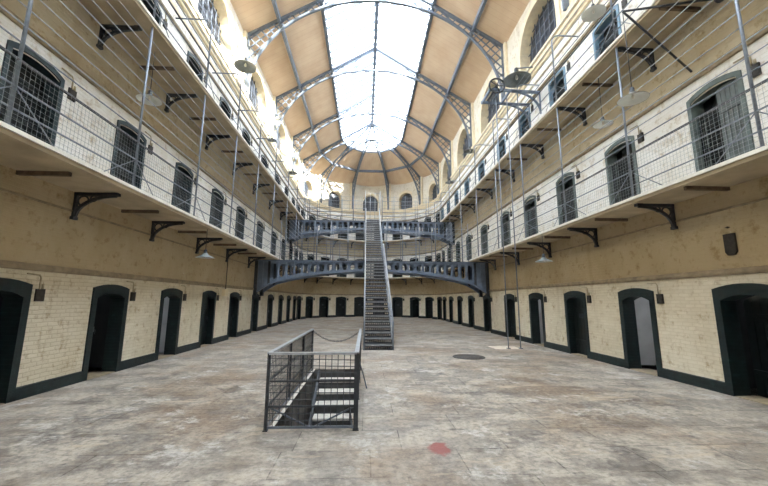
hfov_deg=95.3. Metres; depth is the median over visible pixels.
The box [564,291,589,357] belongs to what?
door
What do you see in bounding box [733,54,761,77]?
wall box
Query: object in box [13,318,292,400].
baseboard
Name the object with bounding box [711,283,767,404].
door
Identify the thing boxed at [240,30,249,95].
trim
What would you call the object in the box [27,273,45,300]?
wall box
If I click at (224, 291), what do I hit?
junction box
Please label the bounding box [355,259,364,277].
door
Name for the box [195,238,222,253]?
bracket
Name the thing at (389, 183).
trim
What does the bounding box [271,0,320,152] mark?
trim
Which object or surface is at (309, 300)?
door
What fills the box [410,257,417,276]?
door
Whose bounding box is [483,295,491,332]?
door
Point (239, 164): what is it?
bracket
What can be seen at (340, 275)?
door
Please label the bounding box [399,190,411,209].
window
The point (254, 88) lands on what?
grille
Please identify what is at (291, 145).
trim
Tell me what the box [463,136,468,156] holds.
grille
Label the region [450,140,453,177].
trim
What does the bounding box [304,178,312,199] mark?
window
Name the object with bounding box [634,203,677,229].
bracket
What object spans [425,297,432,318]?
door
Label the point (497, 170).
bracket
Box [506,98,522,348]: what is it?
pole
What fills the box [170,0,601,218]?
trim
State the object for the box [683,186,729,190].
beam
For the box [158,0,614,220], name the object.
trim
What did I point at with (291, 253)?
door
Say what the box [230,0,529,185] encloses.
ceiling
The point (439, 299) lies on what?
door
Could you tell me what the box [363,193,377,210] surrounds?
window
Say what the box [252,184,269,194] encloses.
bracket
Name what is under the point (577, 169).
wall box
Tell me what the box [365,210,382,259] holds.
staircase
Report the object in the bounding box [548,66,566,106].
door
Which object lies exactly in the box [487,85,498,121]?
grille
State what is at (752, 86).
railing
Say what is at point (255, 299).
door
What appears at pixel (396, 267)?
door
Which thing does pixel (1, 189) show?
trim
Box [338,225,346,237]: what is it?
door
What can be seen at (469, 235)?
door
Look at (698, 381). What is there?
baseboard
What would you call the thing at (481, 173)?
door
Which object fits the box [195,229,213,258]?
pendant lamp
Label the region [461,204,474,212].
bracket
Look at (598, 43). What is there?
door
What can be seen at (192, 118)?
beam
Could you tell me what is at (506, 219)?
door
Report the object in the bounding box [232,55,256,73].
lamp
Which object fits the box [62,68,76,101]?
wall box
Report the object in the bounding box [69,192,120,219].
bracket
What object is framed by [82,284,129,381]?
door
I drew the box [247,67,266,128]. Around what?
window
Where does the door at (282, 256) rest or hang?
in the wall at (31, 231)
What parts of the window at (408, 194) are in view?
pane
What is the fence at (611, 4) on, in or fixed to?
on the walkway at (137, 9)
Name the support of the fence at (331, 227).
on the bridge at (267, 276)
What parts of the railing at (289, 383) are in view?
post, rail, rail, post, rail, panel, rail, post, rail, panel, rail, rail, post, rail, post, rail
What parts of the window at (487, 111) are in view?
pane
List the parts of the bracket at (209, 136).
arm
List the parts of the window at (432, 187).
pane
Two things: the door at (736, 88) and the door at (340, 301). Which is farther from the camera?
the door at (340, 301)
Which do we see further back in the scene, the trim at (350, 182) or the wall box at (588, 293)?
the trim at (350, 182)
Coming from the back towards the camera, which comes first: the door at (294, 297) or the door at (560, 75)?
the door at (294, 297)
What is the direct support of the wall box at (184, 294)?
attached to the wall at (31, 231)
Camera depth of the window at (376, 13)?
23.21 m
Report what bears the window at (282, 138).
in the wall at (31, 231)
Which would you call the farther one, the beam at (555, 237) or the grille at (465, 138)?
the grille at (465, 138)
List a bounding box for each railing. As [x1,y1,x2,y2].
[0,0,309,266]
[262,329,366,431]
[433,0,767,272]
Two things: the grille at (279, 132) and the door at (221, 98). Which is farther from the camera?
the grille at (279, 132)
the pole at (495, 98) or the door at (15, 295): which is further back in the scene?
the pole at (495, 98)
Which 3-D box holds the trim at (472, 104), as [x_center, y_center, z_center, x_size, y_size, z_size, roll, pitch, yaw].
[5.617,-7.425,22.419,0.220,3.080,0.660,1,-9,-3]
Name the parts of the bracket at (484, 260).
arm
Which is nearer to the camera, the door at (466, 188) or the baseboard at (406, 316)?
the door at (466, 188)
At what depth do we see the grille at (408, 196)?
37.39 m
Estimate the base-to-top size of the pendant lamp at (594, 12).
1.859 m
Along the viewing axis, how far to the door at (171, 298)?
10.92 m
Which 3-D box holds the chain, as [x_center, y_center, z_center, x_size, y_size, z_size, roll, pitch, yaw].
[-1.177,2.314,8.691,1.205,0.282,0.038,1,-9,-3]
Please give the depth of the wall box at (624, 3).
9.27 m
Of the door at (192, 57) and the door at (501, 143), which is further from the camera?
the door at (501, 143)
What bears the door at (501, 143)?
in the wall at (686, 320)
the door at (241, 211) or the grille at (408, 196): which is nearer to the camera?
the door at (241, 211)
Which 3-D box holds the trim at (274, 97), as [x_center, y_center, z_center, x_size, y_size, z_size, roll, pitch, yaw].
[-6.825,-7.590,21.770,0.220,3.080,0.660,1,-9,-3]
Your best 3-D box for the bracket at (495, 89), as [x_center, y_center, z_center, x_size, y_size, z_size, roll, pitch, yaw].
[5.097,-5.673,14.089,2.120,1.390,1.100,1,-9,-3]
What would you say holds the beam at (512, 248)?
attached to the wall at (686, 320)
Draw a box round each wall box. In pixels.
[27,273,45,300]
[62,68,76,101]
[126,281,135,300]
[145,131,152,154]
[163,13,167,29]
[181,285,186,300]
[563,58,570,70]
[571,164,579,178]
[582,287,591,302]
[621,0,627,8]
[629,125,643,143]
[647,283,663,303]
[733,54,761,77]
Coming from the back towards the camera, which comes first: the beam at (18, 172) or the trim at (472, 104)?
the trim at (472, 104)
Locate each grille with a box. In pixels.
[197,0,221,43]
[249,76,258,110]
[277,131,280,149]
[328,192,339,207]
[401,194,411,208]
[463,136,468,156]
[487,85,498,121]
[528,0,555,60]
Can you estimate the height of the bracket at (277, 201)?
0.565 m
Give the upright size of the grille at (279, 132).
2.400 m
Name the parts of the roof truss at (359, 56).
wall post, wall post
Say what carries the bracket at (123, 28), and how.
attached to the wall at (31, 231)
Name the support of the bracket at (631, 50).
attached to the wall at (686, 320)
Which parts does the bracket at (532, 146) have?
arm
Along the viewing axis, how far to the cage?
27.57 m
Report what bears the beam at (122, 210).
attached to the wall at (31, 231)
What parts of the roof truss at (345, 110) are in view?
wall post, wall post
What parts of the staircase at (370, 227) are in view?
handrail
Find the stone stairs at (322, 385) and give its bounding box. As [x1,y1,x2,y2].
[271,369,353,425]
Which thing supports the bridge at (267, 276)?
attached to the wall at (31, 231)
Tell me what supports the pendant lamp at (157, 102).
hanging from the walkway at (137, 9)
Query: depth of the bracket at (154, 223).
9.62 m
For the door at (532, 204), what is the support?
in the wall at (686, 320)
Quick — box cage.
[365,190,379,221]
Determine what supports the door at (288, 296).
on the floor
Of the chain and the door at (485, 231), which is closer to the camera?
the chain
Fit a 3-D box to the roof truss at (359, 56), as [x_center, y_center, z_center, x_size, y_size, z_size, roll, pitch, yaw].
[-0.595,-9.356,22.397,12.568,7.085,0.140,1,-9,-3]
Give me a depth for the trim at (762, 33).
8.10 m
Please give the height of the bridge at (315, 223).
1.747 m
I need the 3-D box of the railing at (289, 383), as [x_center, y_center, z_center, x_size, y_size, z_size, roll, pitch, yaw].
[-1.002,2.305,6.668,1.383,0.998,4.073,1,-9,-3]
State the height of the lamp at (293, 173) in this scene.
0.489 m
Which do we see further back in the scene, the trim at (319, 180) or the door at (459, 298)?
the trim at (319, 180)
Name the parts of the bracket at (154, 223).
wall leg, arm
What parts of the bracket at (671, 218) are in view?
arm, wall leg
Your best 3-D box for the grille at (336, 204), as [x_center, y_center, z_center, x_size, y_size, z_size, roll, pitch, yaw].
[-5.340,-4.513,36.869,1.600,1.750,0.035,8,-12,-38]
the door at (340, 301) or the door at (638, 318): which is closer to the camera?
the door at (638, 318)
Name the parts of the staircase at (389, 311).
handrail, rail, handrail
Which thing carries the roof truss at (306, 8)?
attached to the ceiling
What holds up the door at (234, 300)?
on the floor
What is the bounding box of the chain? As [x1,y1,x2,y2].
[314,331,358,341]
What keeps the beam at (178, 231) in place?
attached to the wall at (31, 231)
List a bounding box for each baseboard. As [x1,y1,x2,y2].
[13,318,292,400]
[295,315,442,319]
[446,319,727,393]
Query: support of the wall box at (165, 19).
attached to the wall at (31, 231)
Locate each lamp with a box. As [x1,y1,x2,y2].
[136,51,161,105]
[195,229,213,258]
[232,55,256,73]
[288,168,297,174]
[464,146,473,153]
[503,66,532,87]
[535,237,552,262]
[581,0,606,21]
[593,78,613,128]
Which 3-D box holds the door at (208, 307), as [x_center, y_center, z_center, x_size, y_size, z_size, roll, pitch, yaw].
[-6.835,2.798,13.073,0.530,2.030,1.150,1,-9,-3]
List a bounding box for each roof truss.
[244,0,504,105]
[274,47,471,146]
[292,95,451,176]
[302,123,438,194]
[561,0,568,17]
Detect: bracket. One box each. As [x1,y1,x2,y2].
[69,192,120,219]
[96,24,142,49]
[149,221,184,241]
[164,93,197,112]
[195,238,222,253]
[205,135,230,149]
[225,249,247,261]
[232,163,252,174]
[247,257,265,267]
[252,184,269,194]
[268,200,283,209]
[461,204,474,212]
[476,188,492,198]
[479,259,495,269]
[481,78,541,124]
[496,169,514,181]
[500,252,519,264]
[521,144,544,158]
[527,242,551,257]
[558,106,587,125]
[567,227,598,246]
[618,46,656,71]
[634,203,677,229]
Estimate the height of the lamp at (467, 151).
0.448 m
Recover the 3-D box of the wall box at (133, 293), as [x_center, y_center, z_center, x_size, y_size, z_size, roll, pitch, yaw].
[-6.343,1.202,8.756,0.060,0.492,0.386,1,-9,-3]
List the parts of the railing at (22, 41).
post, post, rail, post, post, post, post, post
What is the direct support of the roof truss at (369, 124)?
attached to the ceiling
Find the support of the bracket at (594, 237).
attached to the wall at (686, 320)
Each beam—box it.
[16,170,71,176]
[121,209,158,213]
[140,65,174,70]
[178,231,206,232]
[189,117,215,120]
[213,244,235,245]
[221,150,242,152]
[422,0,486,155]
[507,158,526,160]
[512,248,532,249]
[537,128,560,130]
[544,236,569,238]
[582,82,612,86]
[595,218,627,221]
[659,6,700,11]
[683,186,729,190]
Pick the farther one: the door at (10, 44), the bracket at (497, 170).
the bracket at (497, 170)
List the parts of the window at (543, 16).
pane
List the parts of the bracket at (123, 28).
wall leg, arm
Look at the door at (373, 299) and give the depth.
36.32 m
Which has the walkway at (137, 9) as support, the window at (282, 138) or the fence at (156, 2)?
the fence at (156, 2)
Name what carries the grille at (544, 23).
attached to the window at (543, 16)
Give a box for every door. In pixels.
[0,39,64,145]
[0,278,32,404]
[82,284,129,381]
[110,120,146,188]
[141,0,161,26]
[155,288,182,360]
[171,162,193,213]
[187,51,203,82]
[198,291,216,347]
[209,189,223,228]
[219,97,230,118]
[227,292,239,339]
[235,206,244,238]
[242,128,250,145]
[250,294,258,332]
[256,221,262,248]
[261,155,266,167]
[266,294,272,327]
[271,232,276,253]
[277,295,282,324]
[281,239,284,258]
[286,295,290,322]
[289,245,292,259]
[292,296,295,320]
[296,296,301,319]
[305,296,312,318]
[307,255,314,271]
[319,297,328,317]
[321,256,329,275]
[336,297,345,316]
[337,258,346,276]
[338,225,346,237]
[354,297,363,316]
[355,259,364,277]
[356,226,364,240]
[373,299,383,313]
[374,264,383,277]
[392,297,402,316]
[393,226,401,239]
[393,259,401,277]
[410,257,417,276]
[410,297,418,317]
[424,217,430,231]
[425,256,431,271]
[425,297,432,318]
[437,297,441,319]
[443,297,445,320]
[448,247,451,261]
[449,296,452,322]
[454,191,458,205]
[456,241,460,261]
[457,296,462,324]
[464,178,469,194]
[466,234,471,259]
[468,295,474,327]
[478,160,484,181]
[480,225,487,254]
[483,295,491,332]
[497,136,505,161]
[500,211,510,246]
[504,294,515,338]
[518,107,530,136]
[523,195,537,236]
[528,293,545,346]
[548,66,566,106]
[556,172,577,224]
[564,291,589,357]
[592,4,621,59]
[604,135,640,204]
[618,288,662,376]
[686,70,754,171]
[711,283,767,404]
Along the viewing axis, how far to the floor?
4.87 m
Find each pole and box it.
[495,98,510,348]
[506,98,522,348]
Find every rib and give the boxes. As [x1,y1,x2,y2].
[320,125,370,202]
[352,126,371,211]
[372,126,388,209]
[373,125,420,204]
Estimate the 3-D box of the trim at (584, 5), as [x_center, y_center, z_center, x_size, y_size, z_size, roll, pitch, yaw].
[-0.334,-6.643,16.712,12.680,0.420,42.840,1,-9,-3]
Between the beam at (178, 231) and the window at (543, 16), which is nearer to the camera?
the beam at (178, 231)
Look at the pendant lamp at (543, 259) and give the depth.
11.18 m
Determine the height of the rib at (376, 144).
6.992 m
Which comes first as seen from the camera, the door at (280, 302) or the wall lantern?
the wall lantern
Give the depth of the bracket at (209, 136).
12.79 m
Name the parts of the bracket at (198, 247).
wall leg, arm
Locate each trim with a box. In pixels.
[0,2,767,256]
[0,188,767,283]
[0,260,767,294]
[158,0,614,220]
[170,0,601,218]
[177,0,590,214]
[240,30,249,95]
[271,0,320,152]
[271,96,275,144]
[290,136,292,170]
[300,159,303,192]
[318,174,322,203]
[319,153,421,172]
[349,182,355,209]
[385,183,390,210]
[417,176,422,205]
[438,162,440,194]
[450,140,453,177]
[469,103,474,147]
[500,42,509,94]
[561,0,574,18]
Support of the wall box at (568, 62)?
attached to the wall at (686, 320)
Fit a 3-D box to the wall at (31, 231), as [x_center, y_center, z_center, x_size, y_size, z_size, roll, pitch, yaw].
[-6.493,-3.536,12.654,0.001,14.400,36.500,1,-9,-3]
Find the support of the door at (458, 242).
in the wall at (686, 320)
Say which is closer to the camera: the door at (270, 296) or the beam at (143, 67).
the beam at (143, 67)
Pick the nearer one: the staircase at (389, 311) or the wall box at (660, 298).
the wall box at (660, 298)
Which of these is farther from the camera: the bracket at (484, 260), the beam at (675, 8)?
the bracket at (484, 260)
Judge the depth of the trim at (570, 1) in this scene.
11.59 m
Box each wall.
[0,0,301,386]
[295,166,442,317]
[441,0,767,381]
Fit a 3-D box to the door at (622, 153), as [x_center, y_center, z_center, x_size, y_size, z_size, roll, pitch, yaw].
[6.462,-1.750,9.282,0.350,2.050,1.080,1,-9,-3]
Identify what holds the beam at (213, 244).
attached to the wall at (31, 231)
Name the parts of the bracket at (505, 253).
arm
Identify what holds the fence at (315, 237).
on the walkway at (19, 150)
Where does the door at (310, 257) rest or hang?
in the wall at (343, 287)
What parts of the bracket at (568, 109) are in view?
arm, wall leg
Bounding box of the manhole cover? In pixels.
[453,354,484,359]
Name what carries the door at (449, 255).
in the wall at (686, 320)
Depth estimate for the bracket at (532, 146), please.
13.42 m
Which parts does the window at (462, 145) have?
pane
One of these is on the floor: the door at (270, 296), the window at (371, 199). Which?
the door at (270, 296)
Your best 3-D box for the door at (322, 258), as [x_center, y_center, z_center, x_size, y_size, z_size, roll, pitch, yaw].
[-5.980,2.373,34.874,0.350,2.050,1.080,-8,-12,41]
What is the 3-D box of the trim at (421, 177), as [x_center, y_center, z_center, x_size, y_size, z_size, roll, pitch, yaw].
[3.703,-5.260,35.723,0.220,3.080,0.660,8,-12,-38]
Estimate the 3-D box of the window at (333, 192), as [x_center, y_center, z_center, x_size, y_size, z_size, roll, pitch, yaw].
[-5.245,-4.654,36.775,2.100,2.000,0.500,8,-12,-38]
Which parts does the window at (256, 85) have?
pane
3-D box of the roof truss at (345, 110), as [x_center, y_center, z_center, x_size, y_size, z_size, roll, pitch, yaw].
[-0.881,-8.495,27.669,12.568,7.085,0.140,1,-9,-3]
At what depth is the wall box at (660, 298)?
8.01 m
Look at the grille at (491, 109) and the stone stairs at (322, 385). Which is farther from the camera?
the grille at (491, 109)
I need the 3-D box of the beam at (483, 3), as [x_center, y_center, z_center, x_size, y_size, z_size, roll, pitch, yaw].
[4.598,-11.121,14.494,0.140,0.240,36.500,1,-9,-3]
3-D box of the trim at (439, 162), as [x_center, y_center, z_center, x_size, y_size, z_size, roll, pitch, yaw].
[5.087,-5.833,32.176,0.220,3.080,0.660,1,-9,-3]
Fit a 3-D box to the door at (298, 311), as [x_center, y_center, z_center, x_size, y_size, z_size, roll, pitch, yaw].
[-7.709,5.665,30.645,0.530,2.030,1.150,-1,-9,6]
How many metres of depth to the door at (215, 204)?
14.09 m
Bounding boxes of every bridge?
[253,260,489,296]
[286,219,454,246]
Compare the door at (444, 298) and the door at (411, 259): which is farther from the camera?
the door at (411, 259)
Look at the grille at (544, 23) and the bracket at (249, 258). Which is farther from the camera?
the bracket at (249, 258)
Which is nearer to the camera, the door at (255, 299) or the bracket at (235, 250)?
the bracket at (235, 250)
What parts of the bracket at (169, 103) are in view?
wall leg, arm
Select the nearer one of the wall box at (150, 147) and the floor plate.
the wall box at (150, 147)
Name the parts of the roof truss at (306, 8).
wall post, wall post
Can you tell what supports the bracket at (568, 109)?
attached to the wall at (686, 320)
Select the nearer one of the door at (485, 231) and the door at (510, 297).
the door at (510, 297)
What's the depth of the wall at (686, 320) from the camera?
8.54 m
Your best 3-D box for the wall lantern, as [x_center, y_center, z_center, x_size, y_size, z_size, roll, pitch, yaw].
[6.410,-0.043,6.494,0.080,0.540,0.200,1,-9,-3]
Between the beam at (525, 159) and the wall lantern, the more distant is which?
the beam at (525, 159)
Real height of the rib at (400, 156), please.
6.992 m
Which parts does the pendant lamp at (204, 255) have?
lamp shade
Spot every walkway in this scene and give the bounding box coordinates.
[0,120,767,279]
[78,0,706,243]
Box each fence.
[146,0,312,218]
[279,221,468,261]
[305,195,440,221]
[311,237,431,276]
[312,207,432,237]
[432,0,644,219]
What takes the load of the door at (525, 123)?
in the wall at (686, 320)
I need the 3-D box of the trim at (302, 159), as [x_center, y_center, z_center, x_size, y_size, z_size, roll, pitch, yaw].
[-7.355,-5.998,31.527,0.220,3.080,0.660,1,-9,-3]
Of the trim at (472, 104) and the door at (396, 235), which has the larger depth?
the door at (396, 235)
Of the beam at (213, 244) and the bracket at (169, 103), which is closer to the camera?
the bracket at (169, 103)
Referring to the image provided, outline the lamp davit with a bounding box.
[617,0,723,106]
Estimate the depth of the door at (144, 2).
9.73 m
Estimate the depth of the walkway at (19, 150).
6.81 m
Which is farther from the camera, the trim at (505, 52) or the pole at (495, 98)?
the trim at (505, 52)
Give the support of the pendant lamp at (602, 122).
hanging from the walkway at (137, 9)
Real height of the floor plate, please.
0.008 m
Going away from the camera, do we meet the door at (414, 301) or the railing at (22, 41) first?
the railing at (22, 41)
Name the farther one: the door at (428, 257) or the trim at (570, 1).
the door at (428, 257)
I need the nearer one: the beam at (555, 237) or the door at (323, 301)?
the beam at (555, 237)
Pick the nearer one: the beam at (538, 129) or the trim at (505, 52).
the beam at (538, 129)
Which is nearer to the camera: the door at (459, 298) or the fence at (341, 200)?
the door at (459, 298)
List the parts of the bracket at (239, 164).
arm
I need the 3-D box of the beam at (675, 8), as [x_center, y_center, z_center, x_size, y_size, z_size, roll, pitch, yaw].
[6.053,-4.786,7.147,0.870,0.070,0.064,1,-9,-3]
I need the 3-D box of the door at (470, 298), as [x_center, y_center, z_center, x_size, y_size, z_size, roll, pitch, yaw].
[5.793,4.363,22.281,0.530,2.030,1.150,1,-9,-3]
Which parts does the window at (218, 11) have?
pane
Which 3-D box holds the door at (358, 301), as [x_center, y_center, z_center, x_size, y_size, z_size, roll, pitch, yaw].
[-2.559,6.614,36.299,1.150,2.030,0.530,2,-9,-12]
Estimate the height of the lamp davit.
1.981 m
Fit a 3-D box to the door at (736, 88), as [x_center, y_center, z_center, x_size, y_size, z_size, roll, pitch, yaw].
[6.600,-2.163,6.749,0.350,2.050,1.080,1,-9,-3]
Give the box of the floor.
[0,317,767,485]
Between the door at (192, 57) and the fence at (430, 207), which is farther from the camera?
the fence at (430, 207)
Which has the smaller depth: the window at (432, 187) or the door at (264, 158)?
the door at (264, 158)
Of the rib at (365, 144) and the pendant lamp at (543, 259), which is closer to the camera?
the pendant lamp at (543, 259)
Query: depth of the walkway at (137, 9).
9.63 m
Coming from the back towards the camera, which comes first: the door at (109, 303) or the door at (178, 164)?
the door at (178, 164)
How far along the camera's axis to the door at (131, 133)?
8.83 m
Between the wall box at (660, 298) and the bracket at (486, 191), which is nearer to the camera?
the wall box at (660, 298)
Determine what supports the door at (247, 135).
in the wall at (31, 231)
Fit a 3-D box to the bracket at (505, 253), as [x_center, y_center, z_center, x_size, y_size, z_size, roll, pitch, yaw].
[5.540,0.678,15.411,0.850,0.565,0.120,1,-9,-3]
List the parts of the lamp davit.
cord, pendant lamp, lamp shade, rod, rod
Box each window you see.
[193,0,232,67]
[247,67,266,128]
[275,119,286,163]
[293,151,299,185]
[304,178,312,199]
[320,0,436,152]
[328,189,341,208]
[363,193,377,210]
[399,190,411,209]
[429,181,436,201]
[442,155,449,188]
[456,125,469,167]
[479,75,500,134]
[517,0,560,70]
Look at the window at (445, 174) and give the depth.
30.95 m
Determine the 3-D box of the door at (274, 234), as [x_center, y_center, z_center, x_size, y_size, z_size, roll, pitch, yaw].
[-7.189,0.302,22.238,0.350,2.050,1.080,1,-9,-3]
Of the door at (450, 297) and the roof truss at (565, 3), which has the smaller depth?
the roof truss at (565, 3)
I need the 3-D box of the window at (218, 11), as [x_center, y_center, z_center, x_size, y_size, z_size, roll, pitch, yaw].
[-6.666,-8.799,13.473,0.500,2.650,3.400,1,-9,-3]
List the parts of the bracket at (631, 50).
arm, wall leg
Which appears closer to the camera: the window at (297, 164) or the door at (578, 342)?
the door at (578, 342)
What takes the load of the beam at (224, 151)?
attached to the wall at (31, 231)
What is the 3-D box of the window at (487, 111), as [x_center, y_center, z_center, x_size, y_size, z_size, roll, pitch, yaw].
[6.069,-7.765,19.425,0.500,2.650,3.400,1,-9,-3]
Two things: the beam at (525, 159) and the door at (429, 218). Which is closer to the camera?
the beam at (525, 159)
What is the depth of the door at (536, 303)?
14.15 m
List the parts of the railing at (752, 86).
post, post, post, post, post, rail, rail, rail, post, post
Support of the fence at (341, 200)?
on the bridge at (315, 223)
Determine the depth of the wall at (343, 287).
35.68 m
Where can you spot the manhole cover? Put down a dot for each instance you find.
(459, 356)
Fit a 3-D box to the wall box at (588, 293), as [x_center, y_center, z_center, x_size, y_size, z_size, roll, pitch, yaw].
[6.189,1.578,10.690,0.060,0.492,0.386,1,-9,-3]
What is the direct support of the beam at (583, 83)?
attached to the wall at (686, 320)
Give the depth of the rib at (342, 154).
34.40 m
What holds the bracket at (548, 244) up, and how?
attached to the wall at (686, 320)
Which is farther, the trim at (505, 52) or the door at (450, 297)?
the door at (450, 297)
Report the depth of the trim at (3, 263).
8.05 m
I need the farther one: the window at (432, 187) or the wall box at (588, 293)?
the window at (432, 187)
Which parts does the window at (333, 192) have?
pane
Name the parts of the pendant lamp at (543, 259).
lamp shade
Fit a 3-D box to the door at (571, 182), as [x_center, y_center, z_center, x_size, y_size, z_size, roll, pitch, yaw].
[6.324,-1.335,11.825,0.350,2.050,1.080,1,-9,-3]
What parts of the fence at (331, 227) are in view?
rail, rail, rail, post, post, rail, rail, post, rail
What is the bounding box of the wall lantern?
[723,227,737,255]
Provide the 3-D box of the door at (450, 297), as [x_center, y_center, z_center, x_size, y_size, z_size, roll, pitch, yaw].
[5.512,5.208,27.455,0.530,2.030,1.150,1,-9,-3]
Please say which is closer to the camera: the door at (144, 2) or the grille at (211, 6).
the door at (144, 2)
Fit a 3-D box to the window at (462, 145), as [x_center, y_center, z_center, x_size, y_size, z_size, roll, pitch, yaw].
[5.782,-6.905,24.697,0.500,2.650,3.400,1,-9,-3]
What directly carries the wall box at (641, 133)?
attached to the wall at (686, 320)
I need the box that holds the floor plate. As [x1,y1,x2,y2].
[488,346,518,348]
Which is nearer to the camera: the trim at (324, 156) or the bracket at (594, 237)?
the bracket at (594, 237)
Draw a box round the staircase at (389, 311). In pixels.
[363,243,393,349]
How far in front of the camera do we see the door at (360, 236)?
37.49 m
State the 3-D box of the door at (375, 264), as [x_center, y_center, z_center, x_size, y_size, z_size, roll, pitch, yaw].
[-0.502,2.739,36.953,1.080,2.050,0.350,-1,-9,6]
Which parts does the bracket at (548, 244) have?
arm, wall leg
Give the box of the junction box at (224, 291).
[222,250,228,295]
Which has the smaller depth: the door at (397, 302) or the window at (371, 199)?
the door at (397, 302)
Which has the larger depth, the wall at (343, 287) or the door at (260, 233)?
the wall at (343, 287)
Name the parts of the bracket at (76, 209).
wall leg, arm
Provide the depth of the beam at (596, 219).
9.03 m
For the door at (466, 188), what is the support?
in the wall at (686, 320)
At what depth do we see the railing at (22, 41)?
7.07 m
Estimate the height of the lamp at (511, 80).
0.631 m
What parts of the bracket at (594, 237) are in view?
arm, wall leg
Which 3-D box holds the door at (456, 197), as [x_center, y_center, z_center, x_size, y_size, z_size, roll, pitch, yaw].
[5.595,-2.862,26.189,0.350,2.050,1.080,1,-9,-3]

